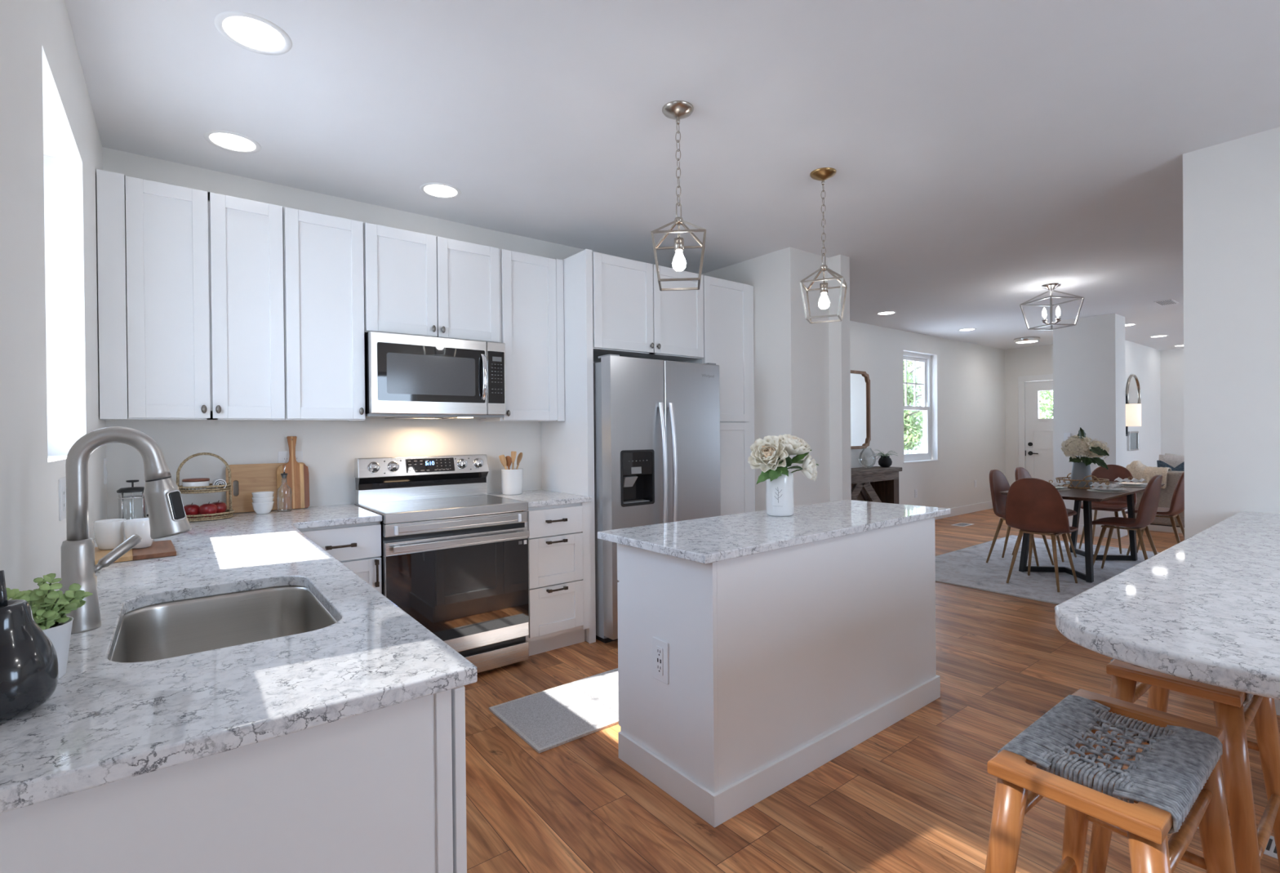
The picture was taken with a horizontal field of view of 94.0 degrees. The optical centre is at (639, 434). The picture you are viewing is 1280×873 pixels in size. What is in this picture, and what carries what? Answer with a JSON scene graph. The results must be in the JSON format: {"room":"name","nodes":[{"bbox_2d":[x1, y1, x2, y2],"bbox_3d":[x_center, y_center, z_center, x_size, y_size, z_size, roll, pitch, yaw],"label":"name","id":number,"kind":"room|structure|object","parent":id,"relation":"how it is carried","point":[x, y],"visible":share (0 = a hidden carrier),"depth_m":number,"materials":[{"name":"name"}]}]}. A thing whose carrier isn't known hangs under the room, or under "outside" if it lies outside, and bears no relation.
{"room":"kitchen","nodes":[
{"label":"kitchen","id":0,"kind":"room"},
{"bbox_2d":[0,0,106,599],"bbox_3d":[-1.599,-0.012,1.482,0.190,2.657,8.050,-1,0,-38],"label":"wall","id":1,"kind":"structure","parent":0,"point":[51,146],"depth_m":1.49,"materials":[{"name":"paint"}]},
{"bbox_2d":[58,476,66,520],"bbox_3d":[-1.641,0.180,1.701,0.007,0.116,0.116,-1,0,-38],"label":"wall socket","id":2,"kind":"object","parent":1,"relation":"attached to","point":[62,482],"visible":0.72,"depth_m":1.67,"materials":[{"name":"white plastic"}]},
{"bbox_2d":[102,146,698,519],"bbox_3d":[-1.021,-0.030,4.018,3.832,2.657,0.150,-1,0,-38],"label":"wall","id":3,"kind":"structure","parent":0,"point":[330,448],"depth_m":3.33,"materials":[{"name":"paint"}]},
{"bbox_2d":[96,168,284,421],"bbox_3d":[-2.112,-0.599,2.849,0.682,1.055,0.358,-1,0,-38],"label":"upper cabinet","id":4,"kind":"object","parent":3,"relation":"attached to","point":[191,300],"visible":1,"depth_m":2.71,"materials":[{"name":"paint"}]},
{"bbox_2d":[278,450,302,462],"bbox_3d":[-1.895,0.145,3.240,0.116,0.116,0.007,-1,0,-38],"label":"wall socket","id":5,"kind":"object","parent":3,"relation":"attached to","point":[283,456],"visible":0.42,"depth_m":3.23,"materials":[{"name":"white plastic"}]},
{"bbox_2d":[278,206,365,421],"bbox_3d":[-1.695,-0.604,3.172,0.368,1.055,0.358,-1,0,-38],"label":"upper cabinet","id":6,"kind":"object","parent":3,"relation":"attached to","point":[323,275],"visible":0.99,"depth_m":3.05,"materials":[{"name":"paint"}]},
{"bbox_2d":[363,222,499,342],"bbox_3d":[-1.247,-0.845,3.520,0.766,0.584,0.358,-1,0,-38],"label":"upper cabinet","id":7,"kind":"object","parent":3,"relation":"attached to","point":[415,283],"visible":0.97,"depth_m":3.37,"materials":[{"name":"paint"}]},
{"bbox_2d":[364,330,506,418],"bbox_3d":[-1.214,-0.323,3.485,0.760,0.453,0.451,-1,0,-38],"label":"microwave","id":8,"kind":"object","parent":7,"relation":"attached to","point":[407,376],"visible":0.98,"depth_m":3.31,"materials":[{"name":"silver metal"}]},
{"bbox_2d":[480,248,564,422],"bbox_3d":[-0.763,-0.616,3.895,0.447,1.055,0.358,-1,0,-38],"label":"upper cabinet","id":9,"kind":"object","parent":3,"relation":"attached to","point":[531,303],"visible":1,"depth_m":3.78,"materials":[{"name":"paint"}]},
{"bbox_2d":[591,251,703,362],"bbox_3d":[-0.093,-0.849,4.240,0.948,0.605,0.637,-1,0,-38],"label":"upper cabinet","id":10,"kind":"object","parent":3,"relation":"attached to","point":[632,317],"visible":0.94,"depth_m":3.98,"materials":[{"name":"paint"}]},
{"bbox_2d":[64,0,1279,350],"bbox_3d":[4.664,-1.515,4.888,14.512,0.200,6.950,-1,0,-38],"label":"ceiling","id":11,"kind":"structure","parent":0,"point":[984,154],"depth_m":2.58,"materials":[{"name":"paint"}]},
{"bbox_2d":[203,129,261,153],"bbox_3d":[-1.869,-1.343,2.743,0.220,0.004,0.220,-1,0,-38],"label":"recessed light","id":12,"kind":"object","parent":11,"relation":"in","point":[231,141],"visible":1,"depth_m":2.74,"materials":[{"name":"paint"}]},
{"bbox_2d":[213,11,292,55],"bbox_3d":[-1.296,-1.344,2.007,0.220,0.004,0.220,-1,0,-38],"label":"recessed light","id":13,"kind":"object","parent":11,"relation":"in","point":[250,32],"visible":1,"depth_m":2.00,"materials":[{"name":"paint"}]},
{"bbox_2d":[419,182,461,199],"bbox_3d":[-1.106,-1.353,3.313,0.220,0.004,0.220,-1,0,-38],"label":"recessed light","id":14,"kind":"object","parent":11,"relation":"in","point":[438,190],"visible":1,"depth_m":3.31,"materials":[{"name":"paint"}]},
{"bbox_2d":[650,100,706,290],"bbox_3d":[0.162,-0.994,2.500,0.222,0.736,0.222,0,0,5],"label":"lantern pendant","id":15,"kind":"object","parent":11,"relation":"hanging from","point":[677,110],"visible":1,"depth_m":2.48,"materials":[{"name":"silver metal"}]},
{"bbox_2d":[674,224,684,251],"bbox_3d":[0.163,-0.827,2.501,0.040,0.112,0.040,-1,0,-38],"label":"socket","id":16,"kind":"object","parent":15,"relation":"attached to","point":[678,242],"depth_m":2.49,"materials":[{"name":"silver metal"}]},
{"bbox_2d":[800,167,847,324],"bbox_3d":[0.963,-0.988,3.132,0.215,0.769,0.215,0,0,24],"label":"lantern pendant","id":17,"kind":"object","parent":11,"relation":"hanging from","point":[823,174],"visible":1,"depth_m":3.12,"materials":[{"name":"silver metal"}]},
{"bbox_2d":[819,271,827,293],"bbox_3d":[0.964,-0.804,3.132,0.040,0.119,0.040,-1,0,-38],"label":"socket","id":18,"kind":"object","parent":17,"relation":"attached to","point":[823,286],"depth_m":3.12,"materials":[{"name":"silver metal"}]},
{"bbox_2d":[1013,336,1040,342],"bbox_3d":[5.781,-1.417,8.925,0.340,0.055,0.340,-1,0,-38],"label":"flush ceiling light","id":19,"kind":"object","parent":11,"relation":"attached to","point":[1028,339],"visible":1,"depth_m":8.83,"materials":[{"name":"glass"}]},
{"bbox_2d":[1019,282,1084,329],"bbox_3d":[3.868,-1.211,5.618,0.355,0.400,0.355,-1,0,-10],"label":"ceiling light","id":20,"kind":"object","parent":11,"relation":"hanging from","point":[1050,286],"visible":1,"depth_m":5.58,"materials":[{"name":"silver metal"}]},
{"bbox_2d":[702,247,830,511],"bbox_3d":[0.965,-0.053,4.964,0.468,2.657,1.090,-1,0,-38],"label":"wall","id":21,"kind":"structure","parent":0,"point":[792,355],"depth_m":4.53,"materials":[{"name":"paint"}]},
{"bbox_2d":[828,254,851,501],"bbox_3d":[1.077,-0.056,5.298,0.118,2.657,1.700,-1,0,-38],"label":"column","id":22,"kind":"structure","parent":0,"point":[838,331],"depth_m":4.63,"materials":[{"name":"paint"}]},
{"bbox_2d":[464,507,1279,872],"bbox_3d":[4.689,1.302,4.902,14.512,0.120,6.950,-1,0,-38],"label":"floor","id":23,"kind":"structure","parent":0,"point":[916,795],"depth_m":2.21,"materials":[{"name":"brown wood"}]},
{"bbox_2d":[0,685,466,872],"bbox_3d":[-0.636,0.868,0.975,0.688,0.884,0.317,-1,0,-38],"label":"base cabinet","id":24,"kind":"object","parent":23,"relation":"on","point":[383,789],"visible":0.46,"depth_m":0.88,"materials":[{"name":"paint"}]},
{"bbox_2d":[297,521,382,593],"bbox_3d":[-1.597,0.866,3.050,0.383,0.884,0.663,-1,0,-38],"label":"base cabinet","id":25,"kind":"object","parent":23,"relation":"on","point":[357,546],"visible":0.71,"depth_m":2.87,"materials":[{"name":"paint"}]},
{"bbox_2d":[354,453,529,672],"bbox_3d":[-1.113,0.714,3.371,0.772,1.176,0.667,-1,0,-38],"label":"range","id":26,"kind":"object","parent":23,"relation":"on","point":[454,556],"visible":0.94,"depth_m":3.22,"materials":[{"name":"silver metal"}]},
{"bbox_2d":[354,493,528,524],"bbox_3d":[-1.125,0.405,3.381,0.770,0.050,0.628,-1,0,-38],"label":"cooktop","id":27,"kind":"object","parent":26,"relation":"in","point":[434,508],"depth_m":3.24,"materials":[{"name":"metal"}]},
{"bbox_2d":[488,667,618,752],"bbox_3d":[-0.247,1.291,2.881,0.804,0.010,0.494,-1,0,-38],"label":"kitchen mat","id":28,"kind":"object","parent":23,"relation":"on","point":[547,719],"visible":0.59,"depth_m":2.78,"materials":[{"name":"fabric"}]},
{"bbox_2d":[524,501,591,655],"bbox_3d":[-0.655,0.854,3.781,0.434,0.884,0.663,-1,0,-38],"label":"base cabinet","id":29,"kind":"object","parent":23,"relation":"on","point":[559,588],"visible":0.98,"depth_m":3.55,"materials":[{"name":"paint"}]},
{"bbox_2d":[487,488,591,506],"bbox_3d":[-0.664,0.397,3.789,0.441,0.030,0.647,-1,0,-38],"label":"countertop","id":30,"kind":"structure","parent":29,"relation":"on","point":[535,498],"depth_m":3.65,"materials":[{"name":"stone"}]},
{"bbox_2d":[501,467,523,494],"bbox_3d":[-0.829,0.301,3.875,0.141,0.163,0.141,-1,0,-38],"label":"utensil crock","id":31,"kind":"object","parent":30,"relation":"on","point":[512,480],"visible":0.95,"depth_m":3.82,"materials":[{"name":"white ceramic"}]},
{"bbox_2d":[541,248,595,643],"bbox_3d":[-0.490,0.071,3.952,0.048,2.445,0.603,-1,0,-38],"label":"panel","id":32,"kind":"object","parent":23,"relation":"on","point":[567,446],"visible":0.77,"depth_m":3.80,"materials":[{"name":"paint"}]},
{"bbox_2d":[593,354,720,643],"bbox_3d":[-0.011,0.397,4.158,0.932,1.784,0.806,-1,0,-38],"label":"refrigerator","id":33,"kind":"object","parent":23,"relation":"on","point":[656,422],"visible":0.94,"depth_m":3.79,"materials":[{"name":"grey metal"}]},
{"bbox_2d":[684,275,755,515],"bbox_3d":[0.505,0.061,4.718,0.560,2.440,0.610,-1,0,-38],"label":"pantry cabinet","id":34,"kind":"object","parent":23,"relation":"on","point":[728,305],"visible":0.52,"depth_m":4.50,"materials":[{"name":"paint"}]},
{"bbox_2d":[617,516,940,826],"bbox_3d":[0.669,0.848,2.683,1.548,0.884,0.603,-1,0,-38],"label":"kitchen island","id":35,"kind":"object","parent":23,"relation":"on","point":[784,661],"visible":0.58,"depth_m":2.25,"materials":[{"name":"paint"}]},
{"bbox_2d":[652,636,669,684],"bbox_3d":[0.074,0.830,2.202,0.010,0.152,0.090,-1,0,-38],"label":"wall socket","id":36,"kind":"object","parent":35,"relation":"attached to","point":[660,647],"visible":1,"depth_m":2.19,"materials":[{"name":"white plastic"}]},
{"bbox_2d":[597,499,950,564],"bbox_3d":[0.700,0.390,2.673,1.730,0.030,0.607,-1,0,-38],"label":"island countertop","id":37,"kind":"structure","parent":35,"relation":"on","point":[708,540],"depth_m":2.42,"materials":[{"name":"stone"}]},
{"bbox_2d":[765,471,793,515],"bbox_3d":[0.655,0.275,2.799,0.127,0.199,0.127,-1,0,-38],"label":"flower vase","id":38,"kind":"object","parent":37,"relation":"on","point":[779,491],"visible":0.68,"depth_m":2.74,"materials":[{"name":"white ceramic"}]},
{"bbox_2d":[747,435,788,484],"bbox_3d":[0.595,0.121,2.753,0.163,0.235,0.134,-1,0,-12],"label":"flower","id":39,"kind":"object","parent":38,"relation":"in","point":[766,452],"visible":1,"depth_m":2.74,"materials":[{"name":"beige plant"}]},
{"bbox_2d":[778,434,811,466],"bbox_3d":[0.718,0.116,2.788,0.160,0.243,0.158,0,0,5],"label":"stem","id":40,"kind":"object","parent":38,"relation":"in","point":[794,445],"visible":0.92,"depth_m":2.75,"materials":[{"name":"beige plant"}]},
{"bbox_2d":[787,453,818,480],"bbox_3d":[0.753,0.164,2.759,0.190,0.149,0.113,-1,0,-8],"label":"flower","id":41,"kind":"object","parent":38,"relation":"in","point":[808,468],"visible":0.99,"depth_m":2.74,"materials":[{"name":"beige plant"}]},
{"bbox_2d":[850,466,902,503],"bbox_3d":[2.515,0.829,7.041,1.585,0.845,0.355,-1,0,-38],"label":"console table","id":42,"kind":"object","parent":23,"relation":"on","point":[883,486],"visible":0.41,"depth_m":7.19,"materials":[{"name":"brown wood"}]},
{"bbox_2d":[870,449,897,466],"bbox_3d":[3.052,0.294,7.452,0.358,0.210,0.348,-1,0,-38],"label":"potted fern","id":43,"kind":"object","parent":42,"relation":"on","point":[884,460],"visible":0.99,"depth_m":7.39,"materials":[{"name":"black ceramic"}]},
{"bbox_2d":[935,534,1159,604],"bbox_3d":[4.144,1.239,5.466,2.910,0.009,2.410,-1,0,-38],"label":"area rug","id":44,"kind":"object","parent":23,"relation":"on","point":[967,566],"visible":0.4,"depth_m":5.48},
{"bbox_2d":[986,469,1053,565],"bbox_3d":[3.640,0.789,5.726,0.463,0.896,0.481,-1,0,-38],"label":"dining chair","id":45,"kind":"object","parent":44,"relation":"on","point":[998,482],"visible":0.65,"depth_m":5.81,"materials":[{"name":"brown leather"}]},
{"bbox_2d":[1004,477,1078,591],"bbox_3d":[3.371,0.795,5.006,0.481,0.896,0.463,-1,0,-38],"label":"dining chair","id":46,"kind":"object","parent":44,"relation":"on","point":[1033,505],"visible":1,"depth_m":4.87,"materials":[{"name":"brown leather"}]},
{"bbox_2d":[1012,466,1076,561],"bbox_3d":[4.104,0.783,6.066,0.463,0.896,0.481,-1,0,-38],"label":"dining chair","id":47,"kind":"object","parent":44,"relation":"on","point":[1020,472],"visible":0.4,"depth_m":6.02,"materials":[{"name":"brown leather"}]},
{"bbox_2d":[999,480,1165,582],"bbox_3d":[4.190,0.862,5.597,1.978,0.737,0.748,-1,0,-38],"label":"dining table","id":48,"kind":"object","parent":44,"relation":"on","point":[1078,495],"visible":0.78,"depth_m":5.38,"materials":[{"name":"brown wood"}]},
{"bbox_2d":[1055,472,1109,488],"bbox_3d":[4.178,0.430,5.646,0.410,0.126,0.410,-1,0,-38],"label":"rattan tray","id":49,"kind":"object","parent":48,"relation":"on","point":[1059,478],"visible":0.59,"depth_m":5.55,"materials":[{"name":"brown wicker"}]},
{"bbox_2d":[1070,461,1092,487],"bbox_3d":[4.162,0.370,5.633,0.170,0.232,0.170,-1,0,-38],"label":"flower vase","id":50,"kind":"object","parent":49,"relation":"in","point":[1079,470],"visible":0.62,"depth_m":5.58,"materials":[{"name":"grey ceramic"}]},
{"bbox_2d":[1061,435,1093,466],"bbox_3d":[4.070,0.190,5.585,0.230,0.378,0.231,-1,0,4],"label":"stem","id":51,"kind":"object","parent":50,"relation":"in","point":[1072,449],"visible":0.99,"depth_m":5.53,"materials":[{"name":"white plant"}]},
{"bbox_2d":[1068,426,1096,464],"bbox_3d":[4.171,0.152,5.645,0.202,0.451,0.300,0,0,30],"label":"stem","id":52,"kind":"object","parent":50,"relation":"in","point":[1081,433],"visible":0.34,"depth_m":5.62,"materials":[{"name":"green plant"}]},
{"bbox_2d":[1084,438,1109,469],"bbox_3d":[4.264,0.207,5.593,0.308,0.342,0.225,-1,0,-38],"label":"stem","id":53,"kind":"object","parent":50,"relation":"in","point":[1099,449],"visible":0.82,"depth_m":5.55,"materials":[{"name":"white plant"}]},
{"bbox_2d":[1078,464,1136,553],"bbox_3d":[5.003,0.773,6.412,0.481,0.896,0.463,-1,0,-38],"label":"dining chair","id":54,"kind":"object","parent":44,"relation":"on","point":[1113,472],"visible":0.59,"depth_m":6.45,"materials":[{"name":"brown leather"}]},
{"bbox_2d":[1092,474,1162,568],"bbox_3d":[4.256,0.786,5.233,0.463,0.896,0.481,-1,0,-38],"label":"dining chair","id":55,"kind":"object","parent":44,"relation":"on","point":[1148,504],"visible":0.93,"depth_m":5.06,"materials":[{"name":"brown leather"}]},
{"bbox_2d":[1124,471,1184,555],"bbox_3d":[5.148,0.774,5.919,0.463,0.896,0.481,-1,0,-38],"label":"dining chair","id":56,"kind":"object","parent":44,"relation":"on","point":[1177,504],"visible":0.45,"depth_m":5.70,"materials":[{"name":"brown leather"}]},
{"bbox_2d":[984,688,1235,872],"bbox_3d":[0.913,0.944,1.155,0.548,0.706,0.359,-1,0,-38],"label":"stool","id":57,"kind":"object","parent":23,"relation":"on","point":[1175,784],"visible":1,"depth_m":1.10,"materials":[{"name":"grey fabric"}]},
{"bbox_2d":[1134,470,1184,533],"bbox_3d":[7.437,0.826,7.129,0.970,0.760,2.340,-1,0,-38],"label":"sofa","id":58,"kind":"object","parent":23,"relation":"on","point":[1159,523],"visible":0.12,"depth_m":7.45,"materials":[{"name":"fabric"}]},
{"bbox_2d":[1125,460,1171,492],"bbox_3d":[6.513,0.556,7.660,0.310,0.448,0.419,-1,0,-38],"label":"throw blanket","id":59,"kind":"object","parent":58,"relation":"on","point":[1139,471],"visible":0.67,"depth_m":7.60,"materials":[{"name":"fabric"}]},
{"bbox_2d":[1156,460,1184,471],"bbox_3d":[6.831,0.484,7.628,0.128,0.346,0.346,-1,0,-40],"label":"cushion","id":60,"kind":"object","parent":58,"relation":"on","point":[1180,467],"visible":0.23,"depth_m":7.61,"materials":[{"name":"blue fabric"}]},
{"bbox_2d":[1158,453,1184,467],"bbox_3d":[6.953,0.472,7.723,0.160,0.437,0.438,-1,0,-43],"label":"cushion","id":61,"kind":"object","parent":58,"relation":"on","point":[1173,460],"visible":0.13,"depth_m":7.71,"materials":[{"name":"fabric"}]},
{"bbox_2d":[1086,657,1279,872],"bbox_3d":[1.477,0.936,1.597,0.548,0.706,0.359,-1,0,-38],"label":"stool","id":62,"kind":"object","parent":23,"relation":"on","point":[1249,842],"visible":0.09,"depth_m":1.46,"materials":[{"name":"brown wood"}]},
{"bbox_2d":[1197,820,1278,858],"bbox_3d":[1.956,1.280,1.876,0.130,0.005,0.320,-1,0,-38],"label":"floor vent","id":63,"kind":"object","parent":23,"relation":"in","point":[1270,850],"visible":0.1,"depth_m":1.84,"materials":[{"name":"white plastic"}]},
{"bbox_3d":[2.633,0.840,1.833,1.486,0.871,0.420,-1,0,-38],"label":"bar cabinet","id":64,"kind":"object","parent":23,"relation":"on","visible":0},
{"bbox_2d":[1054,511,1279,699],"bbox_3d":[2.084,0.389,1.654,2.568,0.042,0.919,-1,0,-38],"label":"countertop","id":65,"kind":"structure","parent":64,"relation":"on","point":[1205,608],"depth_m":1.29,"materials":[{"name":"stone"}]},
{"bbox_3d":[-1.009,0.869,1.462,0.680,0.884,0.900,-1,0,-38],"label":"base cabinet","id":66,"kind":"object","parent":23,"relation":"on","visible":0},
{"bbox_2d":[0,503,477,813],"bbox_3d":[-1.227,0.411,2.021,1.047,0.030,2.750,-1,0,-38],"label":"countertop","id":67,"kind":"structure","parent":66,"relation":"on","point":[104,721],"depth_m":1.00,"materials":[{"name":"stone"}]},
{"bbox_2d":[0,569,58,720],"bbox_3d":[-0.911,0.296,0.852,0.116,0.206,0.121,-1,0,-38],"label":"pear ornament","id":68,"kind":"object","parent":67,"relation":"on","point":[29,668],"visible":1,"depth_m":0.84,"materials":[{"name":"black ceramic"}]},
{"bbox_2d":[6,573,93,678],"bbox_3d":[-0.992,0.311,0.965,0.141,0.176,0.180,0,0,4],"label":"potted plant","id":69,"kind":"object","parent":67,"relation":"on","point":[50,606],"visible":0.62,"depth_m":0.97,"materials":[{"name":"plant"}]},
{"bbox_2d":[58,426,191,633],"bbox_3d":[-1.104,0.190,1.285,0.223,0.417,0.097,-1,0,-38],"label":"tap","id":70,"kind":"object","parent":67,"relation":"on","point":[167,517],"visible":0.96,"depth_m":1.24,"materials":[{"name":"silver metal"}]},
{"bbox_2d":[116,480,148,519],"bbox_3d":[-2.225,0.300,2.646,0.141,0.204,0.108,-1,0,-38],"label":"press","id":71,"kind":"object","parent":67,"relation":"on","point":[132,489],"visible":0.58,"depth_m":2.62,"materials":[{"name":"black glass"}]},
{"bbox_2d":[94,539,176,564],"bbox_3d":[-1.708,0.392,2.013,0.216,0.014,0.295,-1,0,-41],"label":"serving board","id":72,"kind":"object","parent":67,"relation":"on","point":[158,548],"visible":0.52,"depth_m":1.96,"materials":[{"name":"brown wood"}]},
{"bbox_2d":[93,518,126,549],"bbox_3d":[-1.805,0.337,2.035,0.085,0.096,0.103,-1,0,-42],"label":"mug","id":73,"kind":"object","parent":72,"relation":"on","point":[109,534],"visible":0.91,"depth_m":2.00,"materials":[{"name":"white ceramic"}]},
{"bbox_2d":[123,517,153,548],"bbox_3d":[-1.715,0.337,2.047,0.103,0.096,0.085,0,0,36],"label":"mug","id":74,"kind":"object","parent":72,"relation":"on","point":[140,526],"visible":0.66,"depth_m":2.02,"materials":[{"name":"white ceramic"}]},
{"bbox_2d":[176,452,234,521],"bbox_3d":[-2.075,0.241,2.845,0.235,0.316,0.201,-1,0,-34],"label":"basket","id":75,"kind":"object","parent":67,"relation":"on","point":[229,513],"visible":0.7,"depth_m":2.80,"materials":[{"name":"beige wicker"}]},
{"bbox_2d":[183,502,199,517],"bbox_3d":[-2.113,0.356,2.811,0.072,0.074,0.072,-1,0,-38],"label":"apple","id":76,"kind":"object","parent":75,"relation":"in","point":[190,509],"visible":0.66,"depth_m":2.79,"materials":[{"name":"red food"}]},
{"bbox_2d":[182,477,209,491],"bbox_3d":[-2.103,0.236,2.829,0.105,0.058,0.105,-1,0,-38],"label":"lidded bowl","id":77,"kind":"object","parent":75,"relation":"on","point":[195,482],"visible":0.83,"depth_m":2.79,"materials":[{"name":"white ceramic"}]},
{"bbox_2d":[178,483,231,493],"bbox_3d":[-2.075,0.254,2.845,0.214,0.034,0.180,-1,0,-38],"label":"tray","id":78,"kind":"object","parent":75,"relation":"on","point":[228,486],"depth_m":2.79,"materials":[{"name":"beige wicker"}]},
{"bbox_2d":[198,501,217,517],"bbox_3d":[-2.047,0.354,2.831,0.073,0.076,0.073,-1,0,-38],"label":"apple","id":79,"kind":"object","parent":75,"relation":"in","point":[210,508],"visible":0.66,"depth_m":2.81,"materials":[{"name":"red food"}]},
{"bbox_2d":[186,509,234,521],"bbox_3d":[-2.074,0.383,2.846,0.235,0.032,0.202,-1,0,-38],"label":"tray","id":80,"kind":"object","parent":75,"relation":"on","point":[226,514],"depth_m":2.79,"materials":[{"name":"beige wicker"}]},
{"bbox_2d":[110,585,337,662],"bbox_3d":[-0.939,0.538,1.366,0.413,0.223,0.618,-1,0,-38],"label":"sink","id":81,"kind":"object","parent":67,"relation":"in","point":[166,629],"visible":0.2,"depth_m":1.58,"materials":[{"name":"metal"}]},
{"bbox_2d":[251,500,274,514],"bbox_3d":[-1.909,0.367,3.025,0.097,0.058,0.097,-1,0,-38],"label":"bowl","id":82,"kind":"object","parent":67,"relation":"on","point":[266,507],"visible":0.93,"depth_m":2.99,"materials":[{"name":"white ceramic"}]},
{"bbox_2d":[225,462,305,512],"bbox_3d":[-1.958,0.273,3.140,0.360,0.246,0.049,-1,0,-38],"label":"cutting board","id":83,"kind":"object","parent":67,"relation":"on","point":[251,477],"visible":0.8,"depth_m":3.09,"materials":[{"name":"brown wood"}]},
{"bbox_2d":[276,465,292,511],"bbox_3d":[-1.843,0.277,3.095,0.070,0.237,0.070,-1,0,-38],"label":"oil bottle","id":84,"kind":"object","parent":67,"relation":"on","point":[283,475],"visible":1,"depth_m":3.10,"materials":[{"name":"clear glass"}]},
{"bbox_2d":[275,435,309,510],"bbox_3d":[-1.862,0.201,3.202,0.151,0.388,0.063,-1,0,-38],"label":"paddle board","id":85,"kind":"object","parent":67,"relation":"on","point":[298,479],"visible":0.96,"depth_m":3.20,"materials":[{"name":"brown wood"}]},
{"bbox_2d":[878,455,892,466],"bbox_3d":[3.053,0.330,7.437,0.164,0.138,0.164,-1,0,-38],"label":"pot","id":86,"kind":"object","parent":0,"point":[885,461],"depth_m":7.38,"materials":[{"name":"black ceramic"}]},
{"bbox_2d":[849,320,1005,508],"bbox_3d":[3.471,-0.091,8.136,7.144,2.657,0.150,-1,0,-38],"label":"wall","id":87,"kind":"structure","parent":0,"point":[967,380],"depth_m":8.82,"materials":[{"name":"paint"}]},
{"bbox_2d":[850,369,871,448],"bbox_3d":[2.614,-0.311,7.352,0.765,0.970,0.034,-1,0,-38],"label":"wall mirror","id":88,"kind":"object","parent":87,"relation":"attached to","point":[860,418],"visible":0.57,"depth_m":7.46,"materials":[{"name":"brown wood"}]},
{"bbox_2d":[902,351,931,461],"bbox_3d":[3.881,-0.399,8.531,0.945,1.530,0.090,-1,0,-38],"label":"window","id":89,"kind":"structure","parent":87,"relation":"in","point":[917,366],"depth_m":8.61,"materials":[{"name":"glass"}]},
{"bbox_2d":[934,500,992,519],"bbox_3d":[3.474,1.175,8.032,6.994,0.125,0.014,-1,0,-38],"label":"baseboard","id":90,"kind":"structure","parent":87,"relation":"attached to","point":[963,509],"depth_m":9.29,"materials":[{"name":"paint"}]},
{"bbox_2d":[1004,344,1053,486],"bbox_3d":[6.729,-0.129,9.642,0.150,2.657,1.465,-1,0,-38],"label":"wall","id":91,"kind":"structure","parent":0,"point":[1033,360],"depth_m":10.04,"materials":[{"name":"paint"}]},
{"bbox_2d":[1017,373,1053,468],"bbox_3d":[6.676,0.111,9.571,0.025,2.180,1.090,-1,0,-38],"label":"trim","id":92,"kind":"structure","parent":91,"relation":"attached to","point":[1021,380],"depth_m":9.94,"materials":[{"name":"paint"}]},
{"bbox_2d":[1025,380,1053,482],"bbox_3d":[6.693,0.153,9.593,0.102,2.075,0.903,-1,0,-38],"label":"door","id":93,"kind":"structure","parent":91,"relation":"in","point":[1039,450],"depth_m":9.81,"materials":[{"name":"paint"}]},
{"bbox_2d":[1053,313,1160,526],"bbox_3d":[7.400,-0.131,8.834,5.020,2.657,0.635,-1,0,-38],"label":"wall partition","id":94,"kind":"structure","parent":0,"point":[1094,362],"depth_m":7.33,"materials":[{"name":"paint"}]},
{"bbox_2d":[1069,523,1117,538],"bbox_3d":[5.423,1.161,7.297,0.014,0.125,0.663,-1,0,-38],"label":"baseboard","id":95,"kind":"structure","parent":94,"relation":"attached to","point":[1098,529],"depth_m":7.17,"materials":[{"name":"paint"}]},
{"bbox_2d":[1127,431,1138,450],"bbox_3d":[7.728,0.092,9.360,0.500,0.300,0.030,-1,0,-38],"label":"framed picture","id":96,"kind":"object","parent":94,"relation":"attached to","point":[1133,436],"visible":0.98,"depth_m":9.34,"materials":[{"name":"metal"}]},
{"bbox_2d":[1125,373,1141,404],"bbox_3d":[7.747,-0.608,9.373,0.712,0.692,0.032,-1,0,-38],"label":"round mirror","id":97,"kind":"object","parent":94,"relation":"attached to","point":[1133,388],"visible":0.68,"depth_m":9.38,"materials":[{"name":"silver mirror"}]},
{"bbox_2d":[1125,403,1141,426],"bbox_3d":[5.950,-0.183,7.586,0.259,0.400,0.650,-1,0,-38],"label":"wall lamp","id":98,"kind":"object","parent":94,"relation":"attached to","point":[1133,411],"visible":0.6,"depth_m":7.31,"materials":[{"name":"white fabric"}]},
{"bbox_2d":[1160,348,1184,455],"bbox_3d":[10.744,-0.160,8.495,0.150,2.657,5.100,-1,0,-38],"label":"wall","id":99,"kind":"structure","parent":0,"point":[1171,361],"depth_m":10.34,"materials":[{"name":"paint"}]},
{"bbox_2d":[1182,127,1279,539],"bbox_3d":[3.534,-0.062,1.990,0.140,2.657,2.560,-1,0,-38],"label":"wall","id":100,"kind":"structure","parent":0,"point":[1231,189],"depth_m":2.82,"materials":[{"name":"paint"}]},
{"label":"outside","id":101,"kind":"structure","parent":0,"visible":0},
{"bbox_3d":[5.353,1.411,13.928,42.000,0.160,36.000,-1,0,-38],"label":"ground","id":102,"kind":"structure","parent":101,"visible":0},
{"bbox_2d":[1039,390,1053,418],"bbox_3d":[10.309,-0.871,14.585,3.617,4.318,3.755,-1,0,0],"label":"tree","id":103,"kind":"object","parent":102,"relation":"on","point":[1044,406],"visible":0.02,"depth_m":14.16,"materials":[{"name":"green plant"}]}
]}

